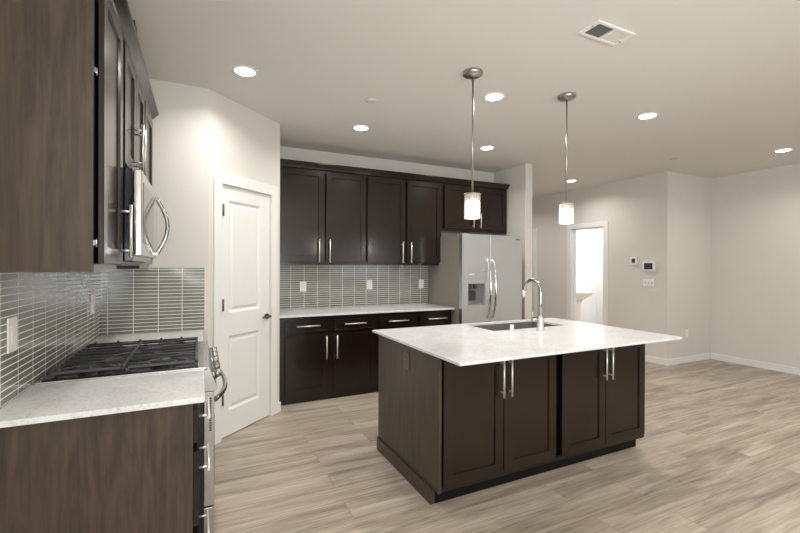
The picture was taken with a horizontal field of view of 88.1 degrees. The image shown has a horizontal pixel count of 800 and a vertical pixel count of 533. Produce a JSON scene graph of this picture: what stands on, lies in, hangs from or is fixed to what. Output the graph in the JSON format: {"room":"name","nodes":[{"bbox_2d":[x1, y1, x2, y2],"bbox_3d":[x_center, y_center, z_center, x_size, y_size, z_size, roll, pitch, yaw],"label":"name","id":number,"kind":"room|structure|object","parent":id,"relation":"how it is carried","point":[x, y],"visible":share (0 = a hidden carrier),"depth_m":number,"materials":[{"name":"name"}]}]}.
{"room":"kitchen","nodes":[
{"label":"kitchen","id":0,"kind":"room"},
{"bbox_2d":[0,338,97,408],"bbox_3d":[-0.598,0.025,-0.349,0.120,2.746,7.091,0,0,-26],"label":"wall","id":1,"kind":"structure","parent":0,"point":[97,338],"depth_m":1.62,"materials":[{"name":"beige paint"}]},
{"bbox_2d":[0,272,100,407],"bbox_3d":[-1.692,0.249,2.066,0.008,0.475,1.791,0,0,-26],"label":"wall tile","id":2,"kind":"structure","parent":1,"relation":"attached to","point":[52,309],"depth_m":1.81,"materials":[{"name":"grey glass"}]},
{"bbox_2d":[7,316,17,353],"bbox_3d":[-1.415,0.249,1.511,0.008,0.126,0.084,0,0,-26],"label":"light switch","id":3,"kind":"object","parent":2,"relation":"attached to","point":[12,323],"visible":1,"depth_m":1.50,"materials":[{"name":"white plastic"}]},
{"bbox_2d":[90,294,94,314],"bbox_3d":[-1.956,0.240,2.632,0.007,0.126,0.090,0,0,-26],"label":"wall outlet","id":4,"kind":"object","parent":2,"relation":"attached to","point":[92,297],"visible":1,"depth_m":2.62,"materials":[{"name":"white plastic"}]},
{"bbox_2d":[0,0,132,271],"bbox_3d":[-1.251,-0.515,1.575,0.354,1.067,0.445,0,0,-26],"label":"upper cabinet","id":5,"kind":"object","parent":1,"relation":"attached to","point":[61,61],"visible":1,"depth_m":1.38,"materials":[{"name":"brown wood"}]},
{"bbox_2d":[123,40,145,172],"bbox_3d":[-1.514,-0.749,2.122,0.354,0.604,0.765,0,0,-26],"label":"upper cabinet","id":6,"kind":"object","parent":1,"relation":"attached to","point":[134,134],"visible":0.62,"depth_m":2.12,"materials":[{"name":"brown wood"}]},
{"bbox_2d":[112,0,158,119],"bbox_3d":[-1.537,-1.083,2.158,0.343,0.062,1.747,0,0,-26],"label":"crown molding","id":7,"kind":"structure","parent":6,"relation":"attached to","point":[121,7],"depth_m":2.07,"materials":[{"name":"brown wood"}]},
{"bbox_2d":[116,167,169,265],"bbox_3d":[-1.470,-0.224,2.145,0.454,0.438,0.759,0,0,-26],"label":"microwave","id":8,"kind":"object","parent":6,"relation":"attached to","point":[138,192],"visible":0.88,"depth_m":1.89,"materials":[{"name":"silver metal"}]},
{"bbox_2d":[116,101,153,268],"bbox_3d":[-1.798,-0.520,2.708,0.354,1.067,0.533,0,0,-26],"label":"upper cabinet","id":9,"kind":"object","parent":1,"relation":"attached to","point":[148,124],"visible":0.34,"depth_m":2.75,"materials":[{"name":"brown wood"}]},
{"bbox_2d":[100,79,208,341],"bbox_3d":[-1.856,0.012,3.047,0.805,2.746,0.120,0,0,-26],"label":"wall","id":10,"kind":"structure","parent":0,"point":[181,126],"depth_m":3.09,"materials":[{"name":"beige paint"}]},
{"bbox_2d":[101,268,204,335],"bbox_3d":[-1.783,0.246,3.013,0.652,0.475,0.008,0,0,-26],"label":"end tile","id":11,"kind":"structure","parent":10,"relation":"attached to","point":[148,300],"depth_m":3.00,"materials":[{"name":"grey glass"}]},
{"bbox_2d":[208,89,279,402],"bbox_3d":[-1.364,0.013,3.583,0.120,2.746,0.847,0,0,22],"label":"wall","id":12,"kind":"structure","parent":0,"point":[243,142],"depth_m":3.47,"materials":[{"name":"beige paint"}]},
{"bbox_2d":[213,170,277,444],"bbox_3d":[-1.340,0.319,3.572,0.176,2.135,0.755,0,0,22],"label":"door","id":13,"kind":"structure","parent":12,"relation":"in","point":[245,211],"depth_m":3.53,"materials":[{"name":"white paint"}]},
{"bbox_2d":[277,402,280,412],"bbox_3d":[-1.155,1.340,3.937,0.014,0.092,0.056,0,0,22],"label":"baseboard","id":14,"kind":"structure","parent":12,"relation":"attached to","point":[278,403],"depth_m":3.94,"materials":[{"name":"white paint"}]},
{"bbox_2d":[280,146,493,308],"bbox_3d":[-0.087,0.014,5.367,3.383,2.746,0.120,0,0,-26],"label":"wall","id":15,"kind":"structure","parent":0,"point":[289,153],"depth_m":5.23,"materials":[{"name":"beige paint"}]},
{"bbox_2d":[280,166,365,264],"bbox_3d":[-0.919,-0.545,4.695,1.052,1.050,0.359,0,0,-26],"label":"upper cabinet","id":16,"kind":"object","parent":15,"relation":"attached to","point":[323,213],"visible":0.85,"depth_m":4.57,"materials":[{"name":"brown wood"}]},
{"bbox_2d":[280,265,428,308],"bbox_3d":[-0.536,0.233,5.081,2.085,0.503,0.008,0,0,-26],"label":"wall tile","id":17,"kind":"structure","parent":15,"relation":"attached to","point":[326,285],"depth_m":5.05,"materials":[{"name":"clear glass"}]},
{"bbox_2d":[300,281,305,291],"bbox_3d":[-1.121,0.230,4.790,0.074,0.118,0.007,0,0,-26],"label":"wall outlet","id":18,"kind":"object","parent":17,"relation":"attached to","point":[302,283],"visible":1,"depth_m":4.79,"materials":[{"name":"white plastic"}]},
{"bbox_2d":[367,280,371,288],"bbox_3d":[-0.378,0.227,5.147,0.074,0.118,0.007,0,0,-26],"label":"wall outlet","id":19,"kind":"object","parent":17,"relation":"attached to","point":[369,282],"visible":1,"depth_m":5.14,"materials":[{"name":"white plastic"}]},
{"bbox_2d":[419,279,423,287],"bbox_3d":[0.280,0.229,5.465,0.074,0.118,0.007,0,0,-26],"label":"wall outlet","id":20,"kind":"object","parent":17,"relation":"attached to","point":[421,281],"visible":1,"depth_m":5.46,"materials":[{"name":"white plastic"}]},
{"bbox_2d":[366,175,441,264],"bbox_3d":[0.019,-0.542,5.148,1.028,1.050,0.359,0,0,-26],"label":"upper cabinet","id":21,"kind":"object","parent":15,"relation":"attached to","point":[403,216],"visible":0.85,"depth_m":5.00,"materials":[{"name":"brown wood"}]},
{"bbox_2d":[441,183,506,234],"bbox_3d":[0.959,-0.759,5.600,1.054,0.610,0.359,0,0,-26],"label":"upper cabinet","id":22,"kind":"object","parent":15,"relation":"attached to","point":[492,220],"visible":0.71,"depth_m":5.48,"materials":[{"name":"brown wood"}]},
{"bbox_2d":[280,158,509,189],"bbox_3d":[0.022,-1.099,5.147,3.138,0.062,0.343,0,0,-26],"label":"crown molding","id":23,"kind":"structure","parent":22,"relation":"attached to","point":[283,162],"depth_m":4.90,"materials":[{"name":"brown wood"}]},
{"bbox_2d":[127,0,799,197],"bbox_3d":[2.473,-1.394,3.629,9.600,0.100,12.000,0,0,-26],"label":"ceiling","id":24,"kind":"structure","parent":0,"point":[721,78],"depth_m":2.93,"materials":[{"name":"paint"}]},
{"bbox_2d":[232,65,257,76],"bbox_3d":[-1.077,-1.354,2.875,0.172,0.006,0.172,0,0,-26],"label":"recessed light","id":25,"kind":"object","parent":24,"relation":"in","point":[244,71],"visible":1,"depth_m":2.87,"materials":[{"name":"white plastic"}]},
{"bbox_2d":[352,125,369,130],"bbox_3d":[-0.382,-1.353,4.047,0.172,0.006,0.172,0,0,-26],"label":"recessed light","id":26,"kind":"object","parent":24,"relation":"in","point":[356,127],"visible":1,"depth_m":4.03,"materials":[{"name":"white"}]},
{"bbox_2d":[366,98,376,102],"bbox_3d":[-0.231,-1.348,3.351,0.092,0.011,0.092,0,0,-26],"label":"sprinkler cover","id":27,"kind":"object","parent":24,"relation":"attached to","point":[370,100],"visible":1,"depth_m":3.35,"materials":[{"name":"paint"}]},
{"bbox_2d":[463,67,482,218],"bbox_3d":[0.504,-0.842,2.871,0.136,1.016,0.136,0,0,-26],"label":"pendant lamp","id":28,"kind":"object","parent":24,"relation":"hanging from","point":[472,207],"visible":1,"depth_m":2.85,"materials":[{"name":"silver metal"}]},
{"bbox_2d":[465,200,479,218],"bbox_3d":[0.502,-0.395,2.872,0.101,0.114,0.101,0,0,-26],"label":"diffuser","id":29,"kind":"object","parent":28,"relation":"attached to","point":[472,207],"depth_m":2.83,"materials":[{"name":"white glass"}]},
{"bbox_2d":[479,146,494,149],"bbox_3d":[0.992,-1.349,4.714,0.172,0.006,0.172,0,0,-26],"label":"recessed light","id":30,"kind":"object","parent":24,"relation":"in","point":[482,147],"visible":1,"depth_m":4.71,"materials":[{"name":"white"}]},
{"bbox_2d":[483,92,504,100],"bbox_3d":[0.748,-1.347,3.292,0.172,0.006,0.172,0,0,-26],"label":"recessed light","id":31,"kind":"object","parent":24,"relation":"in","point":[495,96],"visible":1,"depth_m":3.28,"materials":[{"name":"white"}]},
{"bbox_2d":[558,92,575,222],"bbox_3d":[1.313,-0.844,3.261,0.136,1.008,0.136,0,0,-26],"label":"pendant lamp","id":32,"kind":"object","parent":24,"relation":"hanging from","point":[566,214],"visible":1,"depth_m":3.24,"materials":[{"name":"silver metal"}]},
{"bbox_2d":[559,209,572,222],"bbox_3d":[1.311,-0.397,3.262,0.101,0.105,0.101,0,0,-26],"label":"diffuser","id":33,"kind":"object","parent":32,"relation":"attached to","point":[565,215],"depth_m":3.22,"materials":[{"name":"white glass"}]},
{"bbox_2d":[578,19,634,45],"bbox_3d":[1.189,-1.340,2.380,0.309,0.012,0.140,0,0,-26],"label":"ceiling vent","id":34,"kind":"object","parent":24,"relation":"in","point":[599,30],"visible":1,"depth_m":2.37,"materials":[{"name":"white plastic"}]},
{"bbox_2d":[636,112,658,119],"bbox_3d":[2.210,-1.342,3.692,0.172,0.006,0.172,0,0,-26],"label":"recessed light","id":35,"kind":"object","parent":24,"relation":"in","point":[649,115],"visible":1,"depth_m":3.67,"materials":[{"name":"white"}]},
{"bbox_2d":[773,148,792,152],"bbox_3d":[4.414,-1.336,4.767,0.172,0.006,0.172,0,0,-26],"label":"recessed light","id":36,"kind":"object","parent":24,"relation":"in","point":[785,149],"visible":1,"depth_m":4.76,"materials":[{"name":"white"}]},
{"bbox_2d":[214,359,799,532],"bbox_3d":[2.461,1.452,3.636,9.600,0.100,12.000,0,0,-26],"label":"floor","id":37,"kind":"structure","parent":0,"point":[718,451],"depth_m":2.73,"materials":[{"name":"wood"}]},
{"bbox_2d":[0,397,210,532],"bbox_3d":[-1.119,0.952,1.645,0.659,0.880,0.444,0,0,-26],"label":"base cabinet","id":38,"kind":"object","parent":37,"relation":"on","point":[134,471],"visible":0.81,"depth_m":1.44,"materials":[{"name":"brown wood"}]},
{"bbox_2d":[0,369,204,427],"bbox_3d":[-1.124,0.501,1.631,0.637,0.020,0.464,0,0,-26],"label":"countertop","id":39,"kind":"structure","parent":38,"relation":"on","point":[43,403],"depth_m":1.55,"materials":[{"name":"white stone"}]},
{"bbox_2d":[35,336,227,532],"bbox_3d":[-1.335,0.914,2.215,0.754,0.951,0.760,0,0,-26],"label":"gas range","id":40,"kind":"object","parent":37,"relation":"on","point":[106,360],"visible":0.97,"depth_m":2.00,"materials":[{"name":"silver metal"}]},
{"bbox_2d":[35,341,206,384],"bbox_3d":[-1.383,0.489,2.190,0.645,0.014,0.759,0,0,-26],"label":"cooktop","id":41,"kind":"object","parent":40,"relation":"in","point":[201,363],"depth_m":1.90,"materials":[{"name":"metal"}]},
{"bbox_2d":[279,313,376,404],"bbox_3d":[-0.851,0.946,4.569,1.073,0.879,0.657,0,0,-26],"label":"base cabinet","id":42,"kind":"object","parent":37,"relation":"on","point":[321,357],"visible":0.83,"depth_m":4.30,"materials":[{"name":"brown wood"}]},
{"bbox_2d":[280,303,454,317],"bbox_3d":[-0.410,0.496,4.772,2.044,0.020,0.656,0,0,-26],"label":"countertop","id":43,"kind":"structure","parent":42,"relation":"on","point":[347,310],"depth_m":4.66,"materials":[{"name":"white stone"}]},
{"bbox_2d":[377,335,441,504],"bbox_3d":[0.031,0.952,2.761,0.031,0.884,0.891,0,0,-26],"label":"island end panel","id":44,"kind":"object","parent":37,"relation":"on","point":[409,437],"visible":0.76,"depth_m":2.66,"materials":[{"name":"brown wood"}]},
{"bbox_2d":[403,351,408,369],"bbox_3d":[0.041,0.619,2.725,0.007,0.112,0.080,0,0,-26],"label":"island outlet","id":45,"kind":"object","parent":44,"relation":"attached to","point":[406,354],"visible":1,"depth_m":2.72,"materials":[{"name":"brown plastic"}]},
{"bbox_2d":[377,310,450,391],"bbox_3d":[0.065,0.948,5.011,0.957,0.879,0.657,0,0,-26],"label":"base cabinet","id":46,"kind":"object","parent":37,"relation":"on","point":[393,320],"visible":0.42,"depth_m":4.72,"materials":[{"name":"brown wood"}]},
{"bbox_2d":[429,233,521,324],"bbox_3d":[0.970,0.502,5.303,0.898,1.778,0.873,0,0,-26],"label":"refrigerator","id":47,"kind":"object","parent":37,"relation":"on","point":[479,276],"visible":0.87,"depth_m":4.99,"materials":[{"name":"grey metal"}]},
{"bbox_2d":[435,325,556,502],"bbox_3d":[0.456,0.953,2.958,0.904,0.884,0.984,0,0,-26],"label":"base cabinet","id":48,"kind":"object","parent":37,"relation":"on","point":[499,418],"visible":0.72,"depth_m":2.53,"materials":[{"name":"brown wood"}]},
{"bbox_2d":[372,318,682,365],"bbox_3d":[0.897,0.503,3.069,1.889,0.016,1.199,0,0,-26],"label":"countertop","id":49,"kind":"structure","parent":48,"relation":"on","point":[457,344],"depth_m":2.83,"materials":[{"name":"white stone"}]},
{"bbox_2d":[509,324,514,331],"bbox_3d":[0.854,0.470,3.156,0.042,0.050,0.042,0,0,-26],"label":"air gap cap","id":50,"kind":"object","parent":49,"relation":"on","point":[511,325],"visible":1,"depth_m":3.14,"materials":[{"name":"silver metal"}]},
{"bbox_2d":[474,321,556,330],"bbox_3d":[0.982,0.614,3.502,0.805,0.205,0.410,0,0,-26],"label":"undermount sink","id":51,"kind":"object","parent":49,"relation":"in","point":[520,325],"visible":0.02,"depth_m":3.71,"materials":[{"name":"metal"}]},
{"bbox_2d":[521,278,543,330],"bbox_3d":[1.029,0.294,3.288,0.116,0.401,0.234,0,0,-26],"label":"kitchen faucet","id":52,"kind":"object","parent":49,"relation":"on","point":[540,321],"visible":1,"depth_m":3.21,"materials":[{"name":"silver metal"}]},
{"bbox_2d":[489,322,644,470],"bbox_3d":[1.272,0.955,3.352,0.906,0.884,0.984,0,0,-26],"label":"base cabinet","id":53,"kind":"object","parent":37,"relation":"on","point":[600,393],"visible":0.53,"depth_m":2.92,"materials":[{"name":"brown wood"}]},
{"bbox_2d":[576,291,594,321],"bbox_3d":[3.657,0.885,8.410,0.540,1.021,0.500,0,0,-26],"label":"pedestal sink","id":54,"kind":"object","parent":37,"relation":"on","point":[580,295],"visible":0.41,"depth_m":8.39,"materials":[{"name":"ceramic"}]},
{"bbox_2d":[576,291,594,300],"bbox_3d":[3.658,0.603,8.410,0.540,0.185,0.500,0,0,-26],"label":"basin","id":55,"kind":"object","parent":54,"relation":"in","point":[580,295],"depth_m":8.24,"materials":[{"name":"ceramic"}]},
{"bbox_3d":[-1.666,0.946,2.779,0.659,0.879,0.532,0,0,-26],"label":"base cabinet","id":56,"kind":"object","parent":37,"relation":"on","visible":0},
{"bbox_2d":[91,330,202,347],"bbox_3d":[-1.673,0.496,2.769,0.637,0.020,0.527,0,0,-26],"label":"countertop","id":57,"kind":"structure","parent":56,"relation":"on","point":[169,335],"depth_m":2.86,"materials":[{"name":"white stone"}]},
{"bbox_2d":[494,163,531,319],"bbox_3d":[1.550,0.020,5.729,0.120,2.746,0.650,0,0,-26],"label":"wall","id":58,"kind":"structure","parent":0,"point":[519,192],"depth_m":5.46,"materials":[{"name":"beige paint"}]},
{"bbox_2d":[576,228,602,324],"bbox_3d":[4.102,0.026,7.517,1.820,2.746,2.743,0,0,-26],"label":"wall","id":59,"kind":"structure","parent":0,"point":[589,242],"depth_m":8.88,"materials":[{"name":"paint"}]},
{"bbox_2d":[532,171,672,358],"bbox_3d":[2.872,0.020,7.834,0.120,2.746,4.383,0,0,-26],"label":"wall","id":60,"kind":"structure","parent":0,"point":[638,211],"depth_m":6.42,"materials":[{"name":"beige paint"}]},
{"bbox_2d":[532,228,536,316],"bbox_3d":[2.530,0.322,8.522,0.136,2.137,0.894,0,0,-26],"label":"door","id":61,"kind":"structure","parent":60,"relation":"in","point":[534,231],"depth_m":8.13,"materials":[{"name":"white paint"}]},
{"bbox_2d":[566,221,607,325],"bbox_3d":[3.228,0.328,7.076,0.136,2.137,0.832,0,0,-26],"label":"door frame","id":62,"kind":"structure","parent":60,"relation":"in","point":[571,229],"depth_m":7.34,"materials":[{"name":"white paint"}]},
{"bbox_2d":[630,257,637,264],"bbox_3d":[3.545,-0.084,6.267,0.029,0.118,0.100,0,0,-26],"label":"thermostat","id":63,"kind":"object","parent":60,"relation":"attached to","point":[633,260],"visible":1,"depth_m":6.26,"materials":[{"name":"white plastic"}]},
{"bbox_2d":[642,261,654,270],"bbox_3d":[3.644,-0.004,6.058,0.031,0.138,0.182,0,0,-26],"label":"alarm keypad","id":64,"kind":"object","parent":60,"relation":"attached to","point":[649,265],"visible":1,"depth_m":6.05,"materials":[{"name":"white plastic"}]},
{"bbox_2d":[643,279,653,286],"bbox_3d":[3.648,0.238,6.068,0.013,0.114,0.164,0,0,-26],"label":"light switch","id":65,"kind":"object","parent":60,"relation":"attached to","point":[646,282],"visible":1,"depth_m":6.07,"materials":[{"name":"white plastic"}]},
{"bbox_2d":[645,355,667,365],"bbox_3d":[3.217,1.351,6.955,0.014,0.092,2.517,0,0,-26],"label":"baseboard","id":66,"kind":"structure","parent":60,"relation":"attached to","point":[656,360],"depth_m":5.95,"materials":[{"name":"white paint"}]},
{"bbox_2d":[672,172,710,358],"bbox_3d":[4.333,0.030,6.173,1.069,2.746,0.120,0,0,-26],"label":"wall","id":67,"kind":"structure","parent":0,"point":[691,265],"depth_m":6.09,"materials":[{"name":"beige paint"}]},
{"bbox_2d":[667,353,710,365],"bbox_3d":[4.242,1.357,6.060,1.055,0.092,0.014,0,0,-26],"label":"baseboard","id":68,"kind":"structure","parent":67,"relation":"attached to","point":[693,358],"depth_m":6.05,"materials":[{"name":"white paint"}]},
{"bbox_2d":[710,163,799,367],"bbox_3d":[6.354,0.046,3.075,0.120,2.746,7.217,0,0,-26],"label":"wall","id":69,"kind":"structure","parent":0,"point":[755,314],"depth_m":5.79,"materials":[{"name":"beige paint"}]},
{"bbox_2d":[711,353,799,374],"bbox_3d":[6.292,1.372,3.042,0.014,0.092,7.203,0,0,-26],"label":"baseboard","id":70,"kind":"structure","parent":69,"relation":"attached to","point":[770,366],"depth_m":5.76,"materials":[{"name":"white paint"}]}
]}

